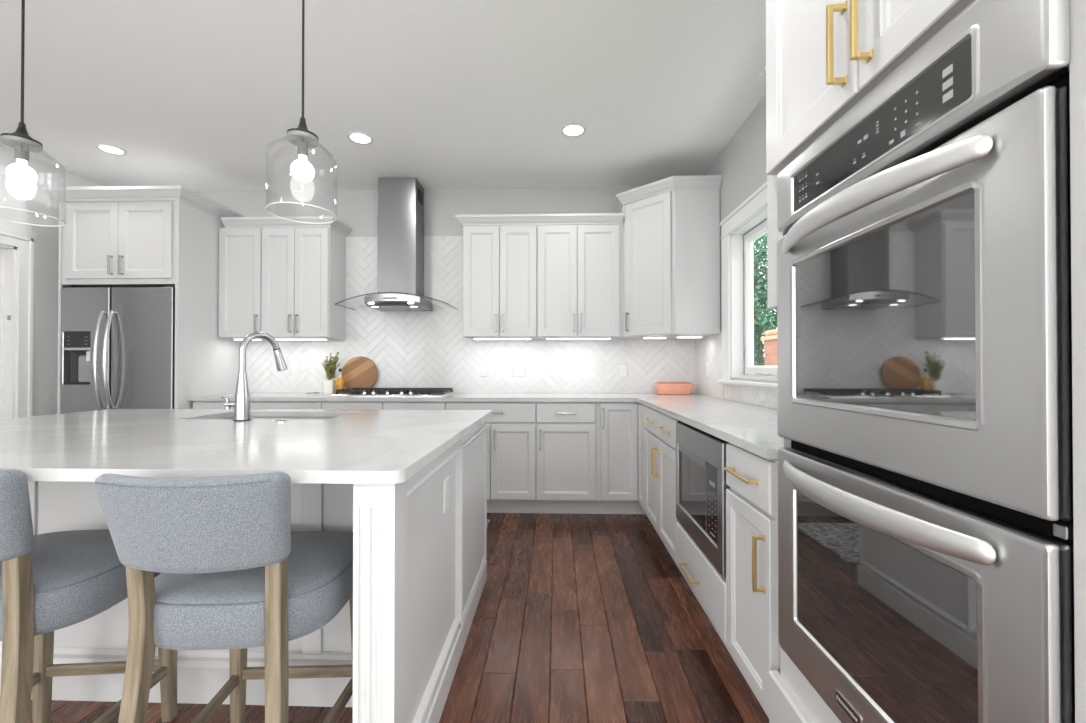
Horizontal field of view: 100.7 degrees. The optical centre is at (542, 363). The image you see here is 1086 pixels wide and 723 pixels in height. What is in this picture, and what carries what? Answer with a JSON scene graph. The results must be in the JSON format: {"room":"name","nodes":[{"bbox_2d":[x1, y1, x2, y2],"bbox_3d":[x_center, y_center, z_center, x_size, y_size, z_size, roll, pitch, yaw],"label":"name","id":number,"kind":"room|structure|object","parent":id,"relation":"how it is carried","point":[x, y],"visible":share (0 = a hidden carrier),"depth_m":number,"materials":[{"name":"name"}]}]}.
{"room":"kitchen","nodes":[
{"label":"kitchen","id":0,"kind":"room"},
{"bbox_2d":[0,145,100,415],"bbox_3d":[-4.205,-0.246,-1.868,0.150,2.770,12.100,0,0,2],"label":"wall","id":1,"kind":"structure","parent":0,"point":[33,197],"depth_m":3.56,"materials":[{"name":"white paint"}]},
{"bbox_2d":[0,244,16,419],"bbox_3d":[-4.055,0.150,2.966,0.150,2.050,0.840,0,0,2],"label":"door","id":2,"kind":"structure","parent":1,"relation":"attached to","point":[8,254],"depth_m":3.37,"materials":[{"name":"white paint"}]},
{"bbox_2d":[0,231,33,417],"bbox_3d":[-3.966,0.105,2.964,0.028,2.140,1.020,0,0,2],"label":"trim","id":3,"kind":"structure","parent":1,"relation":"attached to","point":[25,245],"depth_m":3.43,"materials":[{"name":"white paint"}]},
{"bbox_2d":[0,0,765,191],"bbox_3d":[0.153,-1.692,-1.993,8.970,0.120,12.500,0,0,2],"label":"ceiling","id":4,"kind":"structure","parent":0,"point":[198,95],"depth_m":2.58,"materials":[{"name":"white paint"}]},
{"bbox_2d":[0,0,66,226],"bbox_3d":[-2.002,-1.081,1.731,0.238,1.043,0.238,0,0,2],"label":"pendant light","id":5,"kind":"object","parent":4,"relation":"hanging from","point":[19,173],"visible":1,"depth_m":1.72,"materials":[{"name":"clear glass"}]},
{"bbox_2d":[14,144,28,161],"bbox_3d":[-2.002,-0.806,1.729,0.037,0.054,0.037,0,0,2],"label":"socket","id":6,"kind":"object","parent":5,"relation":"attached to","point":[21,150],"depth_m":1.72,"materials":[{"name":"silver metal"}]},
{"bbox_2d":[95,143,126,154],"bbox_3d":[-3.213,-1.588,3.349,0.176,0.006,0.176,0,0,2],"label":"recessed light","id":7,"kind":"object","parent":4,"relation":"in","point":[107,148],"visible":1,"depth_m":3.35,"materials":[{"name":"white plastic"}]},
{"bbox_2d":[265,0,336,223],"bbox_3d":[-0.905,-1.082,1.697,0.238,1.043,0.238,0,0,2],"label":"pendant light","id":8,"kind":"object","parent":4,"relation":"hanging from","point":[302,170],"visible":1,"depth_m":1.68,"materials":[{"name":"clear glass"}]},
{"bbox_2d":[297,140,307,156],"bbox_3d":[-0.905,-0.806,1.695,0.037,0.054,0.037,0,0,2],"label":"socket","id":9,"kind":"object","parent":8,"relation":"attached to","point":[302,145],"depth_m":1.68,"materials":[{"name":"silver metal"}]},
{"bbox_2d":[347,132,373,144],"bbox_3d":[-1.292,-1.589,3.184,0.176,0.006,0.176,0,0,2],"label":"recessed light","id":10,"kind":"object","parent":4,"relation":"in","point":[362,138],"visible":1,"depth_m":3.18,"materials":[{"name":"white plastic"}]},
{"bbox_2d":[560,123,585,136],"bbox_3d":[0.207,-1.590,3.077,0.176,0.006,0.176,0,0,2],"label":"recessed light","id":11,"kind":"object","parent":4,"relation":"in","point":[572,129],"visible":1,"depth_m":3.07,"materials":[{"name":"white plastic"}]},
{"bbox_2d":[759,67,765,82],"bbox_3d":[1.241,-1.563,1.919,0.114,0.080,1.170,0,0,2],"label":"recessed light","id":12,"kind":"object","parent":4,"relation":"in","point":[762,76],"depth_m":2.47,"materials":[{"name":"white paint"}]},
{"bbox_2d":[30,513,768,722],"bbox_3d":[0.181,1.141,-1.943,8.917,0.004,14.023,0,0,2],"label":"floor","id":13,"kind":"structure","parent":0,"point":[578,618],"depth_m":1.86,"materials":[{"name":"brown wood"}]},
{"bbox_2d":[0,469,177,722],"bbox_3d":[-1.398,0.701,1.216,0.485,0.922,0.576,0,0,-4],"label":"counter stool","id":14,"kind":"object","parent":13,"relation":"on","point":[50,582],"visible":0.87,"depth_m":1.13,"materials":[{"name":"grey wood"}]},
{"bbox_2d":[60,285,174,413],"bbox_3d":[-3.252,0.292,3.735,0.890,1.778,0.772,0,0,2],"label":"refrigerator","id":15,"kind":"object","parent":13,"relation":"on","point":[118,343],"visible":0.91,"depth_m":3.43,"materials":[{"name":"silver metal"}]},
{"bbox_2d":[43,185,245,413],"bbox_3d":[-3.248,-0.076,3.768,1.077,2.514,0.759,0,0,2],"label":"tall cabinet","id":16,"kind":"object","parent":13,"relation":"on","point":[112,236],"visible":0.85,"depth_m":3.46,"materials":[{"name":"grey paint"}]},
{"bbox_2d":[193,401,250,408],"bbox_3d":[-2.524,0.742,3.806,0.461,0.880,0.626,0,0,2],"label":"base cabinet","id":17,"kind":"object","parent":13,"relation":"on","point":[196,404],"visible":0.02,"depth_m":3.53,"materials":[{"name":"grey paint"}]},
{"bbox_2d":[94,472,352,722],"bbox_3d":[-0.769,0.701,1.196,0.485,0.922,0.576,0,0,-2],"label":"counter stool","id":18,"kind":"object","parent":13,"relation":"on","point":[235,576],"visible":0.94,"depth_m":1.01,"materials":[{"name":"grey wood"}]},
{"bbox_2d":[0,422,486,722],"bbox_3d":[-1.357,0.724,1.777,2.068,0.884,1.402,0,0,2],"label":"kitchen island","id":19,"kind":"object","parent":13,"relation":"on","point":[420,569],"visible":0.46,"depth_m":1.54,"materials":[{"name":"grey paint"}]},
{"bbox_2d":[0,409,491,483],"bbox_3d":[-1.375,0.267,1.784,2.151,0.030,1.445,0,0,2],"label":"island countertop","id":20,"kind":"structure","parent":19,"relation":"on","point":[353,446],"depth_m":1.42,"materials":[{"name":"white stone"}]},
{"bbox_2d":[221,332,287,420],"bbox_3d":[-1.300,0.056,2.057,0.101,0.398,0.266,0,-1,39],"label":"faucet","id":21,"kind":"object","parent":20,"relation":"on","point":[241,405],"visible":1,"depth_m":1.98,"materials":[{"name":"silver metal"}]},
{"bbox_2d":[223,417,334,419],"bbox_3d":[-1.314,0.398,2.214,0.725,0.223,0.420,0,0,2],"label":"sink","id":22,"kind":"object","parent":20,"relation":"in","point":[230,418],"visible":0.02,"depth_m":2.40,"materials":[{"name":"silver metal"}]},
{"bbox_2d":[275,419,287,422],"bbox_3d":[-1.125,0.249,1.939,0.048,0.009,0.048,0,0,2],"label":"switch","id":23,"kind":"object","parent":20,"relation":"on","point":[281,420],"visible":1,"depth_m":1.92,"materials":[{"name":"silver metal"}]},
{"bbox_2d":[444,476,448,512],"bbox_3d":[-0.352,0.480,1.648,0.009,0.118,0.075,0,0,2],"label":"outlet","id":24,"kind":"object","parent":19,"relation":"attached to","point":[446,481],"visible":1,"depth_m":1.63,"materials":[{"name":"white plastic"}]},
{"bbox_2d":[250,401,322,408],"bbox_3d":[-2.005,0.741,3.790,0.574,0.880,0.626,0,0,2],"label":"base cabinet","id":25,"kind":"object","parent":13,"relation":"on","point":[253,404],"visible":0.02,"depth_m":3.52,"materials":[{"name":"grey paint"}]},
{"bbox_2d":[322,401,445,409],"bbox_3d":[-1.232,0.741,3.766,0.972,0.880,0.626,0,0,2],"label":"base cabinet","id":26,"kind":"object","parent":13,"relation":"on","point":[340,405],"visible":0.03,"depth_m":3.49,"materials":[{"name":"grey paint"}]},
{"bbox_2d":[446,402,536,512],"bbox_3d":[-0.395,0.741,3.740,0.700,0.880,0.626,0,0,2],"label":"base cabinet","id":27,"kind":"object","parent":13,"relation":"on","point":[511,427],"visible":0.51,"depth_m":3.46,"materials":[{"name":"grey paint"}]},
{"bbox_2d":[536,402,599,513],"bbox_3d":[0.201,0.741,3.721,0.490,0.880,0.626,0,0,2],"label":"base cabinet","id":28,"kind":"object","parent":13,"relation":"on","point":[567,433],"visible":1,"depth_m":3.45,"materials":[{"name":"grey paint"}]},
{"bbox_2d":[599,402,655,529],"bbox_3d":[0.893,0.740,3.584,0.902,0.880,0.856,0,0,2],"label":"base cabinet","id":29,"kind":"object","parent":13,"relation":"on","point":[622,424],"visible":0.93,"depth_m":3.44,"materials":[{"name":"grey paint"}]},
{"bbox_2d":[188,393,779,458],"bbox_3d":[-0.744,0.274,2.688,4.110,0.030,2.750,0,0,2],"label":"countertop","id":30,"kind":"structure","parent":29,"relation":"on","point":[749,427],"depth_m":2.90,"materials":[{"name":"white stone"}]},
{"bbox_2d":[322,352,339,393],"bbox_3d":[-1.874,0.082,3.990,0.141,0.373,0.111,0,0,2],"label":"potted herb","id":31,"kind":"object","parent":30,"relation":"on","point":[329,386],"visible":1,"depth_m":3.97,"materials":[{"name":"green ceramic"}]},
{"bbox_2d":[323,380,335,393],"bbox_3d":[-1.889,0.210,3.989,0.090,0.118,0.090,0,0,2],"label":"pot","id":32,"kind":"object","parent":31,"relation":"on","point":[329,386],"depth_m":3.95,"materials":[{"name":"white ceramic"}]},
{"bbox_2d":[336,368,344,393],"bbox_3d":[-1.783,0.157,3.956,0.058,0.222,0.058,0,0,2],"label":"oil bottle","id":33,"kind":"object","parent":30,"relation":"on","point":[340,382],"visible":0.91,"depth_m":3.93,"materials":[{"name":"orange glass"}]},
{"bbox_2d":[342,356,377,387],"bbox_3d":[-1.659,0.104,4.065,0.330,0.329,0.058,0,0,2],"label":"cutting board","id":34,"kind":"object","parent":30,"relation":"on","point":[358,372],"visible":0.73,"depth_m":4.06,"materials":[{"name":"brown wood"}]},
{"bbox_2d":[330,388,454,396],"bbox_3d":[-1.246,0.242,3.799,0.917,0.050,0.430,0,0,2],"label":"gas cooktop","id":35,"kind":"object","parent":30,"relation":"in","point":[412,392],"visible":1,"depth_m":3.67,"materials":[{"name":"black metal"}]},
{"bbox_2d":[330,392,454,396],"bbox_3d":[-1.246,0.260,3.799,0.917,0.014,0.430,0,0,2],"label":"steel tray","id":36,"kind":"object","parent":35,"relation":"attached to","point":[412,394],"depth_m":3.65,"materials":[{"name":"grey metal"}]},
{"bbox_2d":[653,382,694,394],"bbox_3d":[1.126,0.215,3.865,0.340,0.104,0.212,0,0,2],"label":"baking dish","id":37,"kind":"object","parent":30,"relation":"on","point":[663,388],"visible":1,"depth_m":3.77,"materials":[{"name":"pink ceramic"}]},
{"bbox_2d":[643,406,690,587],"bbox_3d":[0.993,0.734,2.737,0.650,0.880,0.829,0,0,2],"label":"base cabinet","id":38,"kind":"object","parent":13,"relation":"on","point":[660,436],"visible":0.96,"depth_m":2.65,"materials":[{"name":"grey paint"}]},
{"bbox_2d":[677,487,746,680],"bbox_3d":[0.969,0.728,1.980,0.650,0.880,0.684,0,0,2],"label":"base cabinet","id":39,"kind":"object","parent":13,"relation":"on","point":[708,585],"visible":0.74,"depth_m":1.90,"materials":[{"name":"grey paint"}]},
{"bbox_2d":[676,420,729,577],"bbox_3d":[0.958,0.542,1.983,0.568,0.507,0.658,0,0,2],"label":"microwave","id":40,"kind":"object","parent":39,"relation":"in","point":[701,486],"visible":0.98,"depth_m":1.90,"materials":[{"name":"silver metal"}]},
{"bbox_2d":[724,443,779,717],"bbox_3d":[0.953,0.724,1.465,0.650,0.880,0.343,0,0,2],"label":"base cabinet","id":41,"kind":"object","parent":13,"relation":"on","point":[752,640],"visible":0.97,"depth_m":1.43,"materials":[{"name":"grey paint"}]},
{"bbox_2d":[766,0,1085,722],"bbox_3d":[0.927,-0.148,0.865,0.672,2.616,1.008,0,0,2],"label":"tall cabinet","id":42,"kind":"object","parent":13,"relation":"on","point":[824,58],"visible":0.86,"depth_m":0.91,"materials":[{"name":"grey paint"}]},
{"bbox_2d":[777,0,1074,722],"bbox_3d":[0.882,0.123,0.883,0.653,1.294,0.696,0,0,2],"label":"double oven","id":43,"kind":"object","parent":42,"relation":"in","point":[926,526],"visible":1,"depth_m":0.71,"materials":[{"name":"silver metal"}]},
{"bbox_2d":[196,186,695,392],"bbox_3d":[-1.287,-0.201,4.167,5.708,2.770,0.154,0,0,2],"label":"wall","id":44,"kind":"structure","parent":0,"point":[357,209],"depth_m":4.09,"materials":[{"name":"grey paint"}]},
{"bbox_2d":[219,228,265,339],"bbox_3d":[-2.573,-0.687,3.957,0.373,0.940,0.348,0,0,2],"label":"upper cabinet","id":45,"kind":"object","parent":44,"relation":"attached to","point":[240,249],"visible":0.76,"depth_m":3.83,"materials":[{"name":"grey paint"}]},
{"bbox_2d":[233,338,262,339],"bbox_3d":[-2.560,-0.208,3.904,0.240,0.018,0.048,0,0,2],"label":"light bar","id":46,"kind":"object","parent":45,"relation":"attached to","point":[233,338],"visible":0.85,"depth_m":3.89,"materials":[{"name":"white plastic"}]},
{"bbox_2d":[261,227,345,338],"bbox_3d":[-2.095,-0.688,3.942,0.582,0.940,0.348,0,0,2],"label":"upper cabinet","id":47,"kind":"object","parent":44,"relation":"attached to","point":[303,274],"visible":0.99,"depth_m":3.81,"materials":[{"name":"grey paint"}]},
{"bbox_2d":[221,216,351,236],"bbox_3d":[-2.231,-1.191,3.952,0.959,0.076,0.344,0,0,2],"label":"trim","id":48,"kind":"structure","parent":47,"relation":"attached to","point":[229,222],"depth_m":3.81,"materials":[{"name":"grey paint"}]},
{"bbox_2d":[274,338,328,339],"bbox_3d":[-2.090,-0.208,3.890,0.460,0.018,0.048,0,0,2],"label":"light bar","id":49,"kind":"object","parent":47,"relation":"attached to","point":[274,338],"visible":0.84,"depth_m":3.87,"materials":[{"name":"white plastic"}]},
{"bbox_2d":[275,339,325,339],"bbox_3d":[-2.090,-0.202,3.886,0.436,0.004,0.041,0,0,2],"label":"diffuser","id":50,"kind":"object","parent":49,"relation":"attached to","point":[275,339],"depth_m":3.87,"materials":[{"name":"white plastic"}]},
{"bbox_2d":[335,177,457,310],"bbox_3d":[-1.246,-1.029,3.873,0.943,1.116,0.431,0,0,2],"label":"range hood","id":51,"kind":"object","parent":44,"relation":"attached to","point":[400,248],"visible":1,"depth_m":3.85,"materials":[{"name":"silver metal"}]},
{"bbox_2d":[246,236,694,392],"bbox_3d":[-0.700,-0.441,4.071,4.113,1.421,0.004,0,0,2],"label":"tile backsplash","id":52,"kind":"structure","parent":44,"relation":"attached to","point":[590,366],"depth_m":4.08,"materials":[{"name":"white tile"}]},
{"bbox_2d":[480,363,487,376],"bbox_3d":[-0.532,0.062,4.056,0.075,0.118,0.009,0,0,2],"label":"outlet","id":53,"kind":"object","parent":52,"relation":"attached to","point":[483,366],"visible":1,"depth_m":4.05,"materials":[{"name":"white plastic"}]},
{"bbox_2d":[619,364,626,376],"bbox_3d":[0.714,0.065,4.017,0.075,0.118,0.009,0,0,2],"label":"outlet","id":54,"kind":"object","parent":52,"relation":"attached to","point":[622,367],"visible":1,"depth_m":4.01,"materials":[{"name":"white plastic"}]},
{"bbox_2d":[463,225,537,338],"bbox_3d":[-0.359,-0.688,3.888,0.624,0.940,0.348,0,0,2],"label":"upper cabinet","id":55,"kind":"object","parent":44,"relation":"attached to","point":[500,261],"visible":1,"depth_m":3.75,"materials":[{"name":"grey paint"}]},
{"bbox_2d":[472,337,531,339],"bbox_3d":[-0.346,-0.209,3.835,0.510,0.018,0.048,0,0,2],"label":"light bar","id":56,"kind":"object","parent":55,"relation":"attached to","point":[474,338],"visible":1,"depth_m":3.81,"materials":[{"name":"white plastic"}]},
{"bbox_2d":[474,339,530,339],"bbox_3d":[-0.346,-0.202,3.832,0.486,0.004,0.041,0,0,2],"label":"diffuser","id":57,"kind":"object","parent":56,"relation":"attached to","point":[474,339],"depth_m":3.81,"materials":[{"name":"white plastic"}]},
{"bbox_2d":[455,213,622,227],"bbox_3d":[-0.029,-1.192,3.884,1.389,0.076,0.344,0,0,2],"label":"trim","id":58,"kind":"structure","parent":55,"relation":"attached to","point":[574,218],"depth_m":3.73,"materials":[{"name":"grey paint"}]},
{"bbox_2d":[537,224,622,338],"bbox_3d":[0.309,-0.688,3.868,0.711,0.940,0.348,0,0,2],"label":"upper cabinet","id":59,"kind":"object","parent":44,"relation":"attached to","point":[580,267],"visible":1,"depth_m":3.73,"materials":[{"name":"grey paint"}]},
{"bbox_2d":[545,337,611,339],"bbox_3d":[0.299,-0.209,3.815,0.560,0.018,0.048,0,0,2],"label":"light bar","id":60,"kind":"object","parent":59,"relation":"attached to","point":[547,338],"visible":1,"depth_m":3.80,"materials":[{"name":"white plastic"}]},
{"bbox_2d":[547,339,609,339],"bbox_3d":[0.299,-0.202,3.812,0.536,0.004,0.041,0,0,2],"label":"diffuser","id":61,"kind":"object","parent":60,"relation":"attached to","point":[547,339],"depth_m":3.81,"materials":[{"name":"white plastic"}]},
{"bbox_2d":[612,175,721,338],"bbox_3d":[0.978,-0.809,3.692,0.739,1.180,0.659,0,0,2],"label":"upper cabinet","id":62,"kind":"object","parent":44,"relation":"attached to","point":[671,237],"visible":0.99,"depth_m":3.43,"materials":[{"name":"grey paint"}]},
{"bbox_2d":[642,336,666,338],"bbox_3d":[0.915,-0.210,3.696,0.200,0.018,0.048,0,0,2],"label":"light bar","id":63,"kind":"object","parent":62,"relation":"attached to","point":[643,337],"visible":1,"depth_m":3.68,"materials":[{"name":"white plastic"}]},
{"bbox_2d":[675,335,702,337],"bbox_3d":[1.167,-0.211,3.588,0.210,0.018,0.048,0,0,2],"label":"light bar","id":64,"kind":"object","parent":62,"relation":"attached to","point":[677,336],"visible":1,"depth_m":3.57,"materials":[{"name":"white plastic"}]},
{"bbox_2d":[704,94,777,407],"bbox_3d":[2.865,-0.248,-2.088,3.382,2.770,12.100,0,0,2],"label":"wall","id":65,"kind":"structure","parent":0,"point":[741,164],"depth_m":3.00,"materials":[{"name":"grey paint"}]},
{"bbox_2d":[718,182,777,389],"bbox_3d":[1.363,-0.450,2.482,0.185,1.193,1.730,0,0,2],"label":"window","id":66,"kind":"structure","parent":65,"relation":"in","point":[747,223],"depth_m":3.18,"materials":[{"name":"white paint"}]},
{"bbox_3d":[1.319,0.006,2.633,0.004,0.506,2.745,0,0,2],"label":"wall","id":67,"kind":"structure","parent":65,"relation":"attached to","visible":0},
{"bbox_2d":[695,331,777,408],"bbox_3d":[1.315,0.006,2.631,0.004,0.506,2.741,0,0,2],"label":"wall tiles","id":68,"kind":"structure","parent":67,"relation":"attached to","point":[708,349],"depth_m":3.47,"materials":[{"name":"white tile"}]},
{"bbox_2d":[706,363,709,377],"bbox_3d":[1.340,0.060,3.660,0.009,0.118,0.075,0,0,2],"label":"outlet","id":69,"kind":"object","parent":68,"relation":"attached to","point":[707,364],"visible":1,"depth_m":3.65,"materials":[{"name":"white plastic"}]},
{"bbox_2d":[761,388,766,401],"bbox_3d":[1.310,0.188,2.674,0.009,0.085,0.075,0,0,2],"label":"outlet","id":70,"kind":"object","parent":68,"relation":"attached to","point":[763,390],"visible":1,"depth_m":2.66,"materials":[{"name":"white plastic"}]},
{"label":"outside","id":71,"kind":"structure","parent":0,"visible":0},
{"bbox_3d":[12.424,1.550,9.607,19.762,0.050,32.000,0,0,2],"label":"ground","id":72,"kind":"structure","parent":71,"visible":0},
{"bbox_2d":[754,234,775,357],"bbox_3d":[7.151,-2.255,15.199,3.994,7.649,3.896,0,0,2],"label":"tree","id":73,"kind":"object","parent":72,"relation":"on","point":[762,263],"visible":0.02,"depth_m":15.13,"materials":[{"name":"green plant"}]},
{"bbox_2d":[754,233,776,365],"bbox_3d":[5.211,-1.341,10.957,3.097,5.758,3.202,0,0,2],"label":"tree","id":74,"kind":"object","parent":72,"relation":"on","point":[760,297],"visible":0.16,"depth_m":10.67,"materials":[{"name":"green plant"}]},
{"bbox_2d":[761,329,776,365],"bbox_3d":[4.650,0.438,8.607,0.660,2.160,0.680,0,0,2],"label":"brick pillar","id":75,"kind":"structure","parent":72,"relation":"on","point":[770,338],"depth_m":8.65,"materials":[{"name":"brick"}]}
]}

